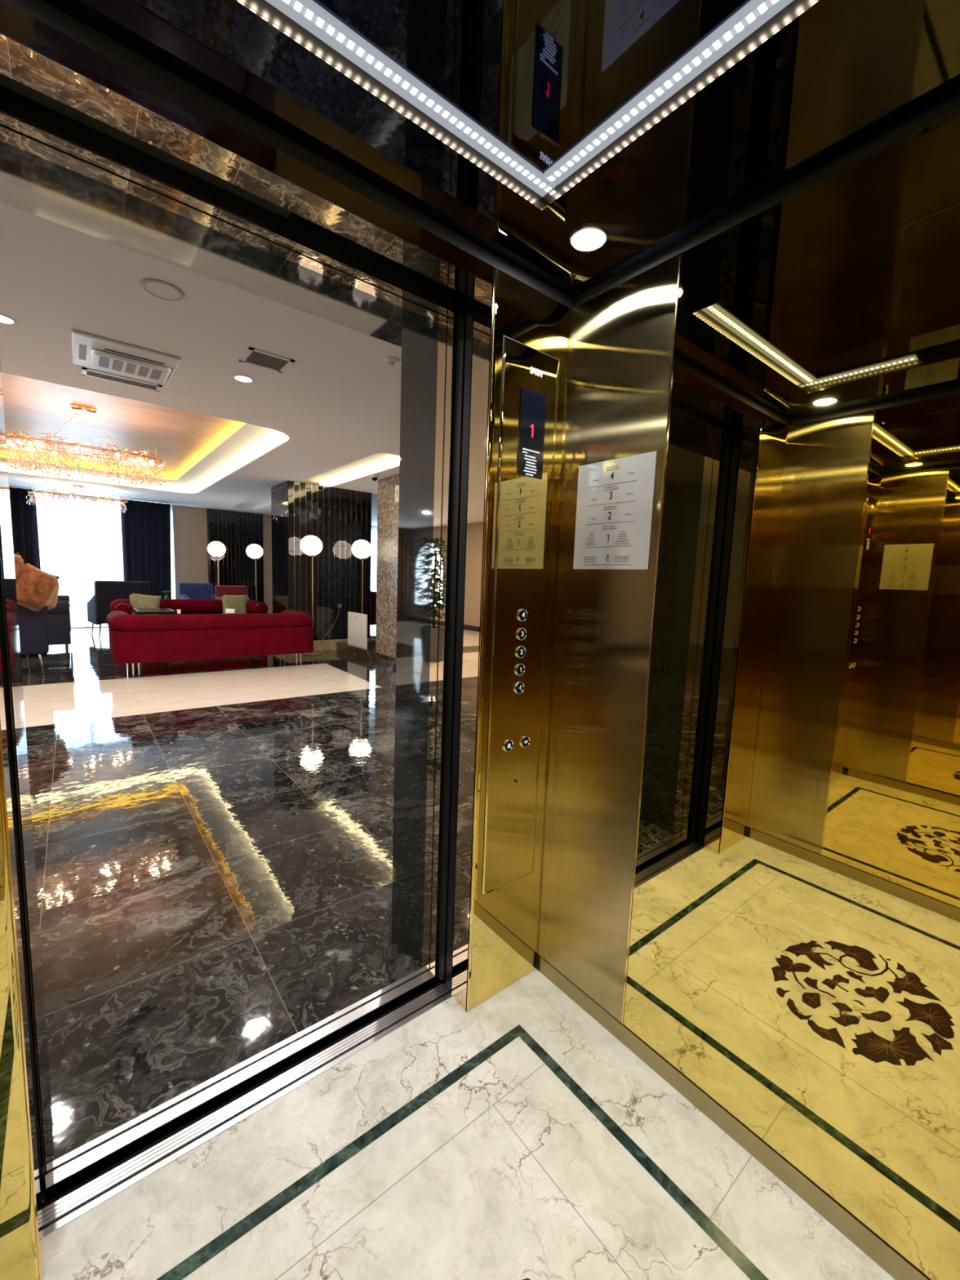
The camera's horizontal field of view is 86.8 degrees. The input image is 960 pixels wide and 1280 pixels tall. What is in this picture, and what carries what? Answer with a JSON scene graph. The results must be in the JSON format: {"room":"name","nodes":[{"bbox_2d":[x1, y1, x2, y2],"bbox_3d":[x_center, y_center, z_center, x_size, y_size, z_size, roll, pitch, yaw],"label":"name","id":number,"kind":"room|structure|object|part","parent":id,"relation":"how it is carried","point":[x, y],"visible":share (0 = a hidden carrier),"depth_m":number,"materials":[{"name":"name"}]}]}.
{"room":"elevator interior","nodes":[
{"label":"elevator interior","id":0,"kind":"room"},
{"bbox_2d":[0,202,401,526],"bbox_3d":[-3.813,-2.574,6.608,15.500,0.300,12.440,-3,8,-39],"label":"ceiling","id":1,"kind":"structure","parent":0,"point":[338,405],"depth_m":4.07,"materials":[{"name":"white paint"}]},
{"bbox_2d":[0,313,16,324],"bbox_3d":[-2.959,-1.984,3.130,0.148,0.007,0.148,-3,8,-39],"label":"recessed light","id":2,"kind":"object","parent":1,"relation":"in","point":[6,319],"visible":1,"depth_m":3.15,"materials":[{"name":"white plastic"}]},
{"bbox_2d":[8,487,40,569],"bbox_3d":[-9.379,-1.609,10.018,1.070,2.775,0.107,-3,8,-39],"label":"curtain","id":3,"kind":"object","parent":1,"relation":"hanging from","point":[24,515],"visible":0.35,"depth_m":10.15,"materials":[{"name":"fabric"}]},
{"bbox_2d":[7,452,137,474],"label":"light","id":4,"kind":"object","parent":1,"relation":"attached to","point":[87,464],"depth_m":8.69,"materials":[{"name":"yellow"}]},
{"bbox_2d":[26,484,128,512],"bbox_3d":[-7.549,-2.679,9.567,1.525,0.446,0.564,-3,8,-39],"label":"crystal chandelier","id":5,"kind":"object","parent":1,"relation":"hanging from","point":[103,500],"visible":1,"depth_m":9.51,"materials":[{"name":"clear glass"}]},
{"bbox_3d":[-7.536,-2.730,9.565,1.494,0.217,0.540,-3,8,-39],"label":"twig frame","id":6,"kind":"part","parent":5,"relation":"part of","materials":[{"name":"gold metal"}]},
{"bbox_2d":[4,404,166,488],"bbox_3d":[-4.510,-2.234,5.806,1.577,0.800,0.667,-3,8,-39],"label":"crystal chandelier","id":7,"kind":"object","parent":1,"relation":"hanging from","point":[78,408],"visible":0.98,"depth_m":5.75,"materials":[{"name":"gold metal"}]},
{"bbox_3d":[-4.514,-2.200,5.805,1.539,0.216,0.649,-3,8,-39],"label":"twig frame","id":8,"kind":"part","parent":7,"relation":"part of","materials":[{"name":"gold metal"}]},
{"bbox_2d":[35,490,175,626],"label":"window","id":9,"kind":"structure","parent":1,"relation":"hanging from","point":[82,547],"depth_m":10.85,"materials":[{"name":"glass"}]},
{"bbox_2d":[81,366,162,391],"bbox_3d":[-2.873,-2.090,4.082,0.520,0.010,0.170,-3,8,-39],"label":"ceiling vent","id":10,"kind":"object","parent":1,"relation":"in","point":[85,371],"visible":1,"depth_m":4.07,"materials":[{"name":"white plastic"}]},
{"bbox_2d":[71,329,181,385],"bbox_3d":[-2.572,-2.009,3.683,0.610,0.056,0.650,-3,8,-39],"label":"air conditioner","id":11,"kind":"object","parent":1,"relation":"attached to","point":[89,350],"visible":1,"depth_m":3.59,"materials":[{"name":"white plastic"}]},
{"bbox_2d":[98,355,162,380],"bbox_3d":[-2.556,-1.986,3.713,0.370,0.004,0.220,-3,8,-39],"label":"grille","id":12,"kind":"object","parent":11,"relation":"attached to","point":[104,362],"depth_m":3.70,"materials":[{"name":"grey"}]},
{"bbox_2d":[120,498,171,599],"bbox_3d":[-7.516,-1.714,11.504,0.940,2.775,0.117,-3,8,-39],"label":"curtain","id":13,"kind":"object","parent":1,"relation":"hanging from","point":[145,526],"visible":0.58,"depth_m":11.45,"materials":[{"name":"blue fabric"}]},
{"bbox_2d":[7,433,288,492],"bbox_3d":[-5.255,-2.566,6.682,3.700,0.123,6.090,-3,8,-39],"label":"light","id":14,"kind":"object","parent":1,"relation":"attached to","point":[282,437],"visible":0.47,"depth_m":8.83,"materials":[{"name":"beige"}]},
{"bbox_2d":[139,278,184,300],"bbox_3d":[-1.718,-1.892,2.747,0.204,0.012,0.204,-3,8,-39],"label":"ceiling speaker","id":15,"kind":"object","parent":1,"relation":"attached to","point":[164,290],"visible":1,"depth_m":2.73,"materials":[{"name":"grey plastic"}]},
{"bbox_2d":[144,282,180,299],"bbox_3d":[-1.718,-1.893,2.747,0.166,0.009,0.166,-3,8,-39],"label":"grille","id":16,"kind":"object","parent":15,"relation":"attached to","point":[165,291],"depth_m":2.74,"materials":[{"name":"white plastic"}]},
{"bbox_2d":[133,422,244,479],"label":"light","id":17,"kind":"object","parent":1,"relation":"attached to","point":[230,431],"depth_m":7.59,"materials":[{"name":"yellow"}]},
{"bbox_2d":[233,374,253,382],"bbox_3d":[-1.848,-2.041,3.965,0.148,0.007,0.148,-3,8,-39],"label":"recessed light","id":18,"kind":"object","parent":1,"relation":"in","point":[242,378],"visible":1,"depth_m":3.95,"materials":[{"name":"white plastic"}]},
{"bbox_2d":[239,346,294,373],"bbox_3d":[-1.516,-1.986,3.607,0.300,0.010,0.280,-3,8,-39],"label":"ceiling vent","id":19,"kind":"object","parent":1,"relation":"in","point":[252,356],"visible":1,"depth_m":3.60,"materials":[{"name":"white plastic"}]},
{"bbox_2d":[320,456,399,486],"bbox_3d":[-2.001,-2.531,7.571,0.488,0.085,3.220,-3,8,-39],"label":"light","id":20,"kind":"object","parent":1,"relation":"attached to","point":[394,461],"visible":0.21,"depth_m":7.63,"materials":[{"name":"beige plastic"}]},
{"bbox_2d":[370,526,377,591],"bbox_3d":[-3.018,-1.982,15.244,1.650,2.770,0.057,-3,8,-39],"label":"sheer curtain","id":21,"kind":"object","parent":1,"relation":"hanging from","point":[374,529],"visible":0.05,"depth_m":15.08,"materials":[{"name":"fabric"}]},
{"bbox_2d":[370,475,378,480],"bbox_3d":[-1.573,-2.419,7.582,0.120,0.084,0.120,-3,8,-39],"label":"dome camera","id":22,"kind":"object","parent":1,"relation":"attached to","point":[374,477],"visible":1,"depth_m":7.55,"materials":[{"name":"white plastic"}]},
{"bbox_2d":[383,356,399,366],"bbox_3d":[-0.616,-1.929,3.526,0.104,0.038,0.104,-3,8,-39],"label":"smoke detector","id":23,"kind":"object","parent":1,"relation":"attached to","point":[391,361],"visible":1,"depth_m":3.50,"materials":[{"name":"white plastic"}]},
{"bbox_2d":[37,490,373,613],"bbox_3d":[-7.790,-1.839,11.646,15.500,3.010,0.150,-3,8,-39],"label":"wall","id":24,"kind":"structure","parent":0,"point":[189,523],"depth_m":12.24,"materials":[{"name":"beige paint"}]},
{"bbox_2d":[20,624,425,1164],"bbox_3d":[-3.848,0.397,6.859,15.500,0.042,12.677,-3,8,-39],"label":"floor","id":25,"kind":"structure","parent":0,"point":[213,837],"depth_m":2.31,"materials":[{"name":"black stone"}]},
{"bbox_2d":[17,604,48,675],"bbox_3d":[-5.626,-0.089,5.901,0.873,1.021,0.800,7,8,37],"label":"armchair","id":26,"kind":"object","parent":25,"relation":"on","point":[33,625],"visible":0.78,"depth_m":5.89,"materials":[{"name":"grey fabric"}]},
{"bbox_2d":[13,551,25,584],"bbox_3d":[-5.148,-0.729,5.569,0.267,0.487,0.488,6,8,33],"label":"cushion","id":27,"kind":"object","parent":26,"relation":"on","point":[20,566],"visible":0.28,"depth_m":5.53,"materials":[{"name":"orange fabric"}]},
{"bbox_3d":[-5.723,0.229,6.421,0.028,0.263,0.053,7,8,37],"label":"leg","id":28,"kind":"part","parent":26,"relation":"part of","materials":[{"name":"silver metal"}]},
{"bbox_2d":[15,560,60,613],"bbox_3d":[-5.041,-0.589,5.701,0.321,0.601,0.567,4,7,17],"label":"cushion","id":29,"kind":"object","parent":26,"relation":"on","point":[35,587],"visible":0.79,"depth_m":5.63,"materials":[{"name":"orange fabric"}]},
{"bbox_3d":[-5.229,0.289,6.052,0.028,0.263,0.053,7,8,37],"label":"leg","id":30,"kind":"part","parent":26,"relation":"part of","materials":[{"name":"silver metal"}]},
{"bbox_2d":[44,582,59,610],"bbox_3d":[-5.132,-0.549,5.931,0.313,0.428,0.309,-1,7,-22],"label":"cushion","id":31,"kind":"object","parent":26,"relation":"on","point":[51,602],"visible":0.2,"depth_m":5.98,"materials":[{"name":"orange fabric"}]},
{"bbox_2d":[48,595,71,655],"bbox_3d":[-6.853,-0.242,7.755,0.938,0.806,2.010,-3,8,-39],"label":"armchair","id":32,"kind":"object","parent":25,"relation":"on","point":[59,618],"visible":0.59,"depth_m":7.21,"materials":[{"name":"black fabric"}]},
{"bbox_3d":[-6.074,0.139,7.450,0.022,0.175,0.082,-3,8,-39],"label":"leg","id":33,"kind":"part","parent":32,"relation":"part of","materials":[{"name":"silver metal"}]},
{"bbox_2d":[87,580,149,637],"bbox_3d":[-7.024,-0.622,9.871,0.879,1.061,0.860,8,9,42],"label":"armchair","id":34,"kind":"object","parent":25,"relation":"on","point":[106,592],"visible":0.51,"depth_m":9.45,"materials":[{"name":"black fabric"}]},
{"bbox_3d":[-7.334,-0.597,9.641,0.700,0.560,0.100,8,9,42],"label":"armrest","id":35,"kind":"part","parent":34,"relation":"part of","materials":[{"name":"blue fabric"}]},
{"bbox_3d":[-7.094,-0.176,9.477,0.028,0.263,0.053,8,9,42],"label":"leg","id":36,"kind":"part","parent":34,"relation":"part of","materials":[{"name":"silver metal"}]},
{"bbox_3d":[-6.781,-0.717,9.637,0.229,0.800,0.860,8,9,42],"label":"backrest","id":37,"kind":"part","parent":34,"relation":"part of","materials":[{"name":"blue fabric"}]},
{"bbox_2d":[133,608,175,614],"bbox_3d":[-4.852,-0.100,7.579,0.470,0.710,0.600,-3,8,-39],"label":"coffee table","id":38,"kind":"object","parent":25,"relation":"on","point":[137,611],"visible":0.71,"depth_m":7.37,"materials":[{"name":"black wood"}]},
{"bbox_2d":[109,599,268,614],"bbox_3d":[-5.074,-0.305,8.942,2.310,0.786,0.968,-3,8,-39],"label":"sofa","id":39,"kind":"object","parent":25,"relation":"on","point":[188,606],"visible":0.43,"depth_m":9.13,"materials":[{"name":"red fabric"}]},
{"bbox_2d":[128,591,161,614],"bbox_3d":[-5.605,-0.555,8.482,0.508,0.478,0.197,-3,8,-39],"label":"cushion","id":40,"kind":"object","parent":39,"relation":"on","point":[136,601],"visible":0.52,"depth_m":8.43,"materials":[{"name":"beige fabric"}]},
{"bbox_2d":[220,594,248,613],"bbox_3d":[-4.511,-0.617,9.354,0.460,0.446,0.200,-3,8,-39],"label":"cushion","id":41,"kind":"object","parent":39,"relation":"on","point":[238,602],"visible":0.76,"depth_m":9.30,"materials":[{"name":"beige fabric"}]},
{"bbox_2d":[177,582,215,599],"bbox_3d":[-5.965,-0.698,10.943,0.876,1.041,0.700,8,9,39],"label":"armchair","id":42,"kind":"object","parent":25,"relation":"on","point":[185,590],"visible":0.21,"depth_m":11.07,"materials":[{"name":"blue fabric"}]},
{"bbox_3d":[-6.106,-0.672,10.671,0.700,0.560,0.100,8,9,39],"label":"armrest","id":43,"kind":"part","parent":42,"relation":"part of","materials":[{"name":"blue fabric"}]},
{"bbox_3d":[-5.721,-0.711,11.130,0.700,0.560,0.100,8,9,39],"label":"armrest","id":44,"kind":"part","parent":42,"relation":"part of","materials":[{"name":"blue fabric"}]},
{"bbox_2d":[106,609,313,676],"bbox_3d":[-3.598,-0.007,6.992,2.450,0.751,0.968,-3,8,-39],"label":"sofa","id":45,"kind":"object","parent":25,"relation":"on","point":[133,638],"visible":1,"depth_m":6.46,"materials":[{"name":"red fabric"}]},
{"bbox_3d":[-4.182,0.357,6.169,0.082,0.175,0.022,-3,8,-39],"label":"leg","id":46,"kind":"part","parent":45,"relation":"part of","materials":[{"name":"silver metal"}]},
{"bbox_2d":[225,608,235,613],"bbox_3d":[-3.310,-0.384,6.725,0.100,0.055,0.060,-3,8,-39],"label":"box","id":47,"kind":"object","parent":45,"relation":"on","point":[227,611],"visible":1,"depth_m":6.70,"materials":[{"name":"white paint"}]},
{"bbox_3d":[-2.644,0.271,7.396,0.082,0.175,0.022,-3,8,-39],"label":"leg","id":48,"kind":"part","parent":45,"relation":"part of","materials":[{"name":"silver metal"}]},
{"bbox_2d":[207,541,225,585],"bbox_3d":[-5.603,-1.123,10.832,0.344,1.935,0.344,-3,8,-39],"label":"floor lamp","id":49,"kind":"object","parent":25,"relation":"on","point":[215,548],"visible":0.88,"depth_m":10.64,"materials":[{"name":"white glass"}]},
{"bbox_3d":[-5.573,-1.924,10.738,0.344,0.320,0.344,-3,8,-39],"label":"lamp shade","id":50,"kind":"part","parent":49,"relation":"part of","materials":[{"name":"white glass"}]},
{"bbox_2d":[214,585,249,599],"bbox_3d":[-5.012,-0.585,10.362,0.620,1.021,0.872,-2,8,-33],"label":"armchair","id":51,"kind":"object","parent":25,"relation":"on","point":[219,589],"visible":0.18,"depth_m":10.54,"materials":[{"name":"red fabric"}]},
{"bbox_2d":[245,543,262,600],"bbox_3d":[-5.009,-1.156,11.305,0.344,1.935,0.344,-3,8,-39],"label":"floor lamp","id":52,"kind":"object","parent":25,"relation":"on","point":[254,551],"visible":0.93,"depth_m":11.12,"materials":[{"name":"white glass"}]},
{"bbox_3d":[-4.980,-1.958,11.212,0.344,0.320,0.344,-3,8,-39],"label":"lamp shade","id":53,"kind":"part","parent":52,"relation":"part of","materials":[{"name":"white glass"}]},
{"bbox_2d":[300,535,322,655],"bbox_3d":[-2.749,-0.722,8.277,0.344,1.935,0.344,-3,8,-39],"label":"floor lamp","id":54,"kind":"object","parent":25,"relation":"on","point":[311,545],"visible":0.99,"depth_m":8.10,"materials":[{"name":"white glass"}]},
{"bbox_3d":[-2.720,-1.523,8.184,0.344,0.320,0.344,-3,8,-39],"label":"lamp shade","id":55,"kind":"part","parent":54,"relation":"part of","materials":[{"name":"white glass"}]},
{"bbox_2d":[313,606,339,649],"bbox_3d":[-2.654,-0.195,8.710,0.012,0.766,0.677,6,8,29],"label":"power cable","id":56,"kind":"object","parent":54,"relation":"attached to","point":[339,606],"visible":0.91,"depth_m":8.80,"materials":[{"name":"grey plastic"}]},
{"bbox_2d":[351,539,372,613],"bbox_3d":[-2.062,-0.760,8.825,0.344,1.935,0.344,-3,8,-39],"label":"floor lamp","id":57,"kind":"object","parent":25,"relation":"on","point":[362,549],"visible":0.86,"depth_m":8.63,"materials":[{"name":"white glass"}]},
{"bbox_3d":[-2.033,-1.562,8.732,0.344,0.320,0.344,-3,8,-39],"label":"lamp shade","id":58,"kind":"part","parent":57,"relation":"part of","materials":[{"name":"white glass"}]},
{"bbox_2d":[369,591,376,625],"bbox_3d":[-2.790,-0.706,12.330,0.938,0.966,2.210,6,8,31],"label":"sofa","id":59,"kind":"object","parent":25,"relation":"on","point":[373,594],"visible":0.07,"depth_m":11.90,"materials":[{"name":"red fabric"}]},
{"bbox_3d":[-6.516,-0.484,10.577,0.440,0.660,0.440,-3,8,-39],"label":"side table","id":60,"kind":"object","parent":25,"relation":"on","visible":0},
{"bbox_2d":[160,590,173,599],"bbox_3d":[-6.476,-0.920,10.535,0.226,0.217,0.230,3,7,6],"label":"flower vase","id":61,"kind":"object","parent":60,"relation":"on","point":[166,593],"visible":0.89,"depth_m":10.50,"materials":[{"name":"grey"}]},
{"bbox_2d":[208,508,263,602],"bbox_3d":[-6.137,-1.817,12.850,1.240,2.810,0.054,-3,8,-39],"label":"tiled wall","id":62,"kind":"structure","parent":0,"point":[236,531],"depth_m":12.78,"materials":[{"name":"black tile"}]},
{"bbox_2d":[206,508,211,582],"bbox_3d":[-6.636,-1.788,12.442,0.050,2.810,0.070,-3,8,-39],"label":"trim","id":63,"kind":"structure","parent":62,"relation":"attached to","point":[207,509],"depth_m":12.34,"materials":[{"name":"gold wood"}]},
{"bbox_2d":[0,0,571,1279],"bbox_3d":[-0.409,0.106,1.148,1.634,2.106,0.081,-3,8,-39],"label":"wall","id":64,"kind":"structure","parent":0,"point":[495,939],"depth_m":1.13,"materials":[{"name":"gold metal"}]},
{"bbox_3d":[-0.885,0.138,0.722,0.296,2.106,0.007,-3,8,-39],"label":"return panel","id":65,"kind":"part","parent":64,"relation":"part of","materials":[{"name":"gold metal"}]},
{"bbox_3d":[-0.795,0.150,0.845,0.003,2.060,0.079,-3,8,-39],"label":"jamb panel","id":66,"kind":"part","parent":64,"relation":"part of","materials":[{"name":"gold metal"}]},
{"bbox_2d":[0,73,474,1191],"bbox_3d":[-0.465,0.084,1.216,1.101,2.190,0.102,-3,8,-39],"label":"door frame","id":67,"kind":"structure","parent":64,"relation":"in","point":[295,227],"depth_m":1.08,"materials":[{"name":"black metal"}]},
{"bbox_2d":[0,645,45,1208],"bbox_3d":[-0.859,0.141,0.905,0.026,2.082,0.076,-3,8,-39],"label":"sliding door","id":68,"kind":"structure","parent":67,"relation":"in","point":[42,1195],"depth_m":1.01,"materials":[{"name":"black metal"}]},
{"bbox_2d":[0,74,291,218],"bbox_3d":[-0.423,-0.944,1.092,0.980,0.038,0.070,-3,8,-39],"label":"door track","id":69,"kind":"object","parent":67,"relation":"attached to","point":[5,82],"visible":0.02,"depth_m":0.94,"materials":[{"name":"grey"}]},
{"bbox_2d":[437,297,474,991],"bbox_3d":[-0.072,0.097,1.533,0.026,2.082,0.076,-3,8,-39],"label":"sliding door","id":70,"kind":"structure","parent":67,"relation":"in","point":[465,312],"depth_m":1.51,"materials":[{"name":"black"}]},
{"bbox_2d":[40,965,438,1202],"bbox_3d":[-0.550,1.148,1.397,1.081,0.034,0.056,-3,8,-39],"label":"landing door sill","id":71,"kind":"structure","parent":64,"relation":"attached to","point":[73,1168],"depth_m":1.29,"materials":[{"name":"metal"}]},
{"bbox_2d":[44,983,439,1207],"bbox_3d":[-0.520,1.184,1.362,1.581,0.027,0.170,-3,8,-39],"label":"trim","id":72,"kind":"structure","parent":64,"relation":"attached to","point":[251,1089],"depth_m":1.28,"materials":[{"name":"black metal"}]},
{"bbox_2d":[41,982,452,1237],"bbox_3d":[-0.490,1.159,1.322,1.081,0.034,0.060,-3,8,-39],"label":"car door sill","id":73,"kind":"structure","parent":64,"relation":"attached to","point":[79,1202],"depth_m":1.22,"materials":[{"name":"metal"}]},
{"bbox_3d":[-0.349,-0.913,1.001,0.981,0.046,0.006,-3,8,-39],"label":"header panel","id":74,"kind":"part","parent":64,"relation":"part of","materials":[{"name":"brown stone"}]},
{"bbox_3d":[-0.027,0.107,1.458,0.003,2.060,0.079,-3,8,-39],"label":"jamb panel","id":75,"kind":"part","parent":64,"relation":"part of","materials":[{"name":"gold metal"}]},
{"bbox_3d":[0.113,0.082,1.517,0.297,2.106,0.007,-3,8,-39],"label":"return panel","id":76,"kind":"part","parent":64,"relation":"part of","materials":[{"name":"gold metal"}]},
{"bbox_2d":[481,335,559,895],"bbox_3d":[0.119,-0.024,1.501,0.217,1.587,0.012,-3,8,-39],"label":"control panel","id":77,"kind":"object","parent":64,"relation":"attached to","point":[530,375],"visible":1,"depth_m":1.49,"materials":[{"name":"gold metal"}]},
{"bbox_2d":[522,448,539,475],"bbox_3d":[0.144,-0.505,1.447,0.066,0.070,0.001,-3,8,-39],"label":"print","id":78,"kind":"object","parent":77,"relation":"attached to","point":[531,456],"depth_m":1.45,"materials":[{"name":"white"}]},
{"bbox_2d":[271,480,371,650],"bbox_3d":[-2.858,-1.272,9.186,1.500,2.810,0.895,-3,8,-39],"label":"tiled wall","id":79,"kind":"structure","parent":0,"point":[340,517],"depth_m":8.78,"materials":[{"name":"black tile"}]},
{"bbox_2d":[337,603,342,608],"bbox_3d":[-2.482,-0.605,8.978,0.090,0.090,0.035,-3,8,-39],"label":"wall socket","id":80,"kind":"object","parent":79,"relation":"attached to","point":[340,605],"visible":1,"depth_m":8.97,"materials":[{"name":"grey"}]},
{"bbox_2d":[375,473,399,657],"bbox_3d":[-0.330,-0.934,7.075,0.820,2.810,3.170,-3,8,-39],"label":"column","id":81,"kind":"structure","parent":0,"point":[387,507],"depth_m":7.77,"materials":[{"name":"stone"}]},
{"bbox_2d":[336,640,375,658],"bbox_3d":[-1.925,0.154,8.783,0.660,0.140,1.213,-3,8,-39],"label":"trim","id":82,"kind":"structure","parent":81,"relation":"attached to","point":[344,646],"depth_m":8.54,"materials":[{"name":"brown stone"}]},
{"bbox_2d":[347,611,367,648],"bbox_3d":[-2.064,-0.174,8.521,0.028,0.560,0.700,-3,8,-39],"label":"notice board","id":83,"kind":"object","parent":82,"relation":"on","point":[357,622],"visible":1,"depth_m":8.48,"materials":[{"name":"white plastic"}]},
{"bbox_2d":[367,654,395,667],"bbox_3d":[-0.765,0.452,6.927,0.135,0.060,3.172,-3,8,-39],"label":"trim","id":84,"kind":"structure","parent":81,"relation":"attached to","point":[375,658],"depth_m":7.77,"materials":[{"name":"brown stone"}]},
{"bbox_2d":[374,652,395,661],"bbox_3d":[-0.386,0.411,7.227,0.835,0.100,3.172,-3,8,-39],"label":"baseboard","id":85,"kind":"structure","parent":81,"relation":"attached to","point":[375,653],"depth_m":7.92,"materials":[{"name":"brown stone"}]},
{"bbox_2d":[395,484,399,502],"bbox_3d":[-1.205,-2.137,7.416,0.013,0.235,0.124,-3,8,-39],"label":"sign","id":86,"kind":"object","parent":81,"relation":"attached to","point":[397,487],"visible":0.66,"depth_m":7.41,"materials":[{"name":"white plastic"}]},
{"bbox_2d":[41,968,895,1279],"bbox_3d":[0.018,1.250,0.693,1.574,0.031,1.568,-3,8,-39],"label":"floor","id":87,"kind":"structure","parent":0,"point":[513,1136],"depth_m":1.10,"materials":[{"name":"beige stone"}]},
{"bbox_2d":[2,0,959,308],"bbox_3d":[0.106,-0.938,0.428,1.674,0.169,1.642,-3,8,-39],"label":"ceiling","id":88,"kind":"structure","parent":0,"point":[818,80],"depth_m":0.87,"materials":[{"name":"black mirror"}]},
{"bbox_2d":[265,0,556,196],"bbox_3d":[-0.194,-0.968,0.839,0.887,0.005,0.042,-3,8,-39],"label":"recessed light","id":89,"kind":"object","parent":88,"relation":"in","point":[308,14],"visible":1,"depth_m":0.89,"materials":[{"name":"grey plastic"}]},
{"bbox_3d":[0.081,-0.922,0.461,0.932,0.010,0.980,-3,8,-39],"label":"raised panel","id":90,"kind":"part","parent":88,"relation":"part of","materials":[{"name":"black mirror"}]},
{"bbox_2d":[568,224,608,251],"bbox_3d":[0.261,-0.966,1.223,0.092,0.006,0.092,-3,8,-39],"label":"recessed light","id":91,"kind":"object","parent":88,"relation":"in","point":[589,237],"visible":1,"depth_m":1.22,"materials":[{"name":"white"}]},
{"bbox_2d":[544,0,793,185],"bbox_3d":[0.443,-0.931,0.721,0.042,0.005,0.934,-3,8,-39],"label":"recessed light","id":92,"kind":"object","parent":88,"relation":"in","point":[755,13],"visible":1,"depth_m":0.86,"materials":[{"name":"grey plastic"}]},
{"bbox_2d":[536,91,959,1279],"bbox_3d":[0.710,0.103,1.047,0.051,2.255,1.512,-3,8,-39],"label":"wall","id":93,"kind":"structure","parent":0,"point":[751,855],"depth_m":1.07,"materials":[{"name":"gold metal"}]},
{"bbox_3d":[0.343,0.066,1.474,0.011,2.048,0.345,-3,8,-39],"label":"brushed panel","id":94,"kind":"part","parent":93,"relation":"part of","materials":[{"name":"gold metal"}]},
{"bbox_2d":[573,450,657,569],"bbox_3d":[0.364,-0.347,1.407,0.002,0.299,0.255,-3,8,-39],"label":"notice","id":95,"kind":"object","parent":93,"relation":"attached to","point":[615,504],"visible":1,"depth_m":1.40,"materials":[{"name":"white paper"}]},
{"bbox_2d":[539,956,931,1279],"bbox_3d":[0.668,1.179,1.146,0.012,0.054,1.476,-3,8,-39],"label":"baseboard","id":96,"kind":"structure","parent":93,"relation":"attached to","point":[870,1243],"depth_m":1.18,"materials":[{"name":"gold metal"}]},
{"bbox_3d":[0.026,-0.326,1.951,15.500,2.810,0.060,-3,8,-39],"label":"wall","id":97,"kind":"structure","parent":0,"visible":0},
{"bbox_2d":[0,109,455,1191],"bbox_3d":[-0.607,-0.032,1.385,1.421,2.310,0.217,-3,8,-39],"label":"door frame","id":98,"kind":"structure","parent":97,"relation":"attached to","point":[30,183],"depth_m":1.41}
]}

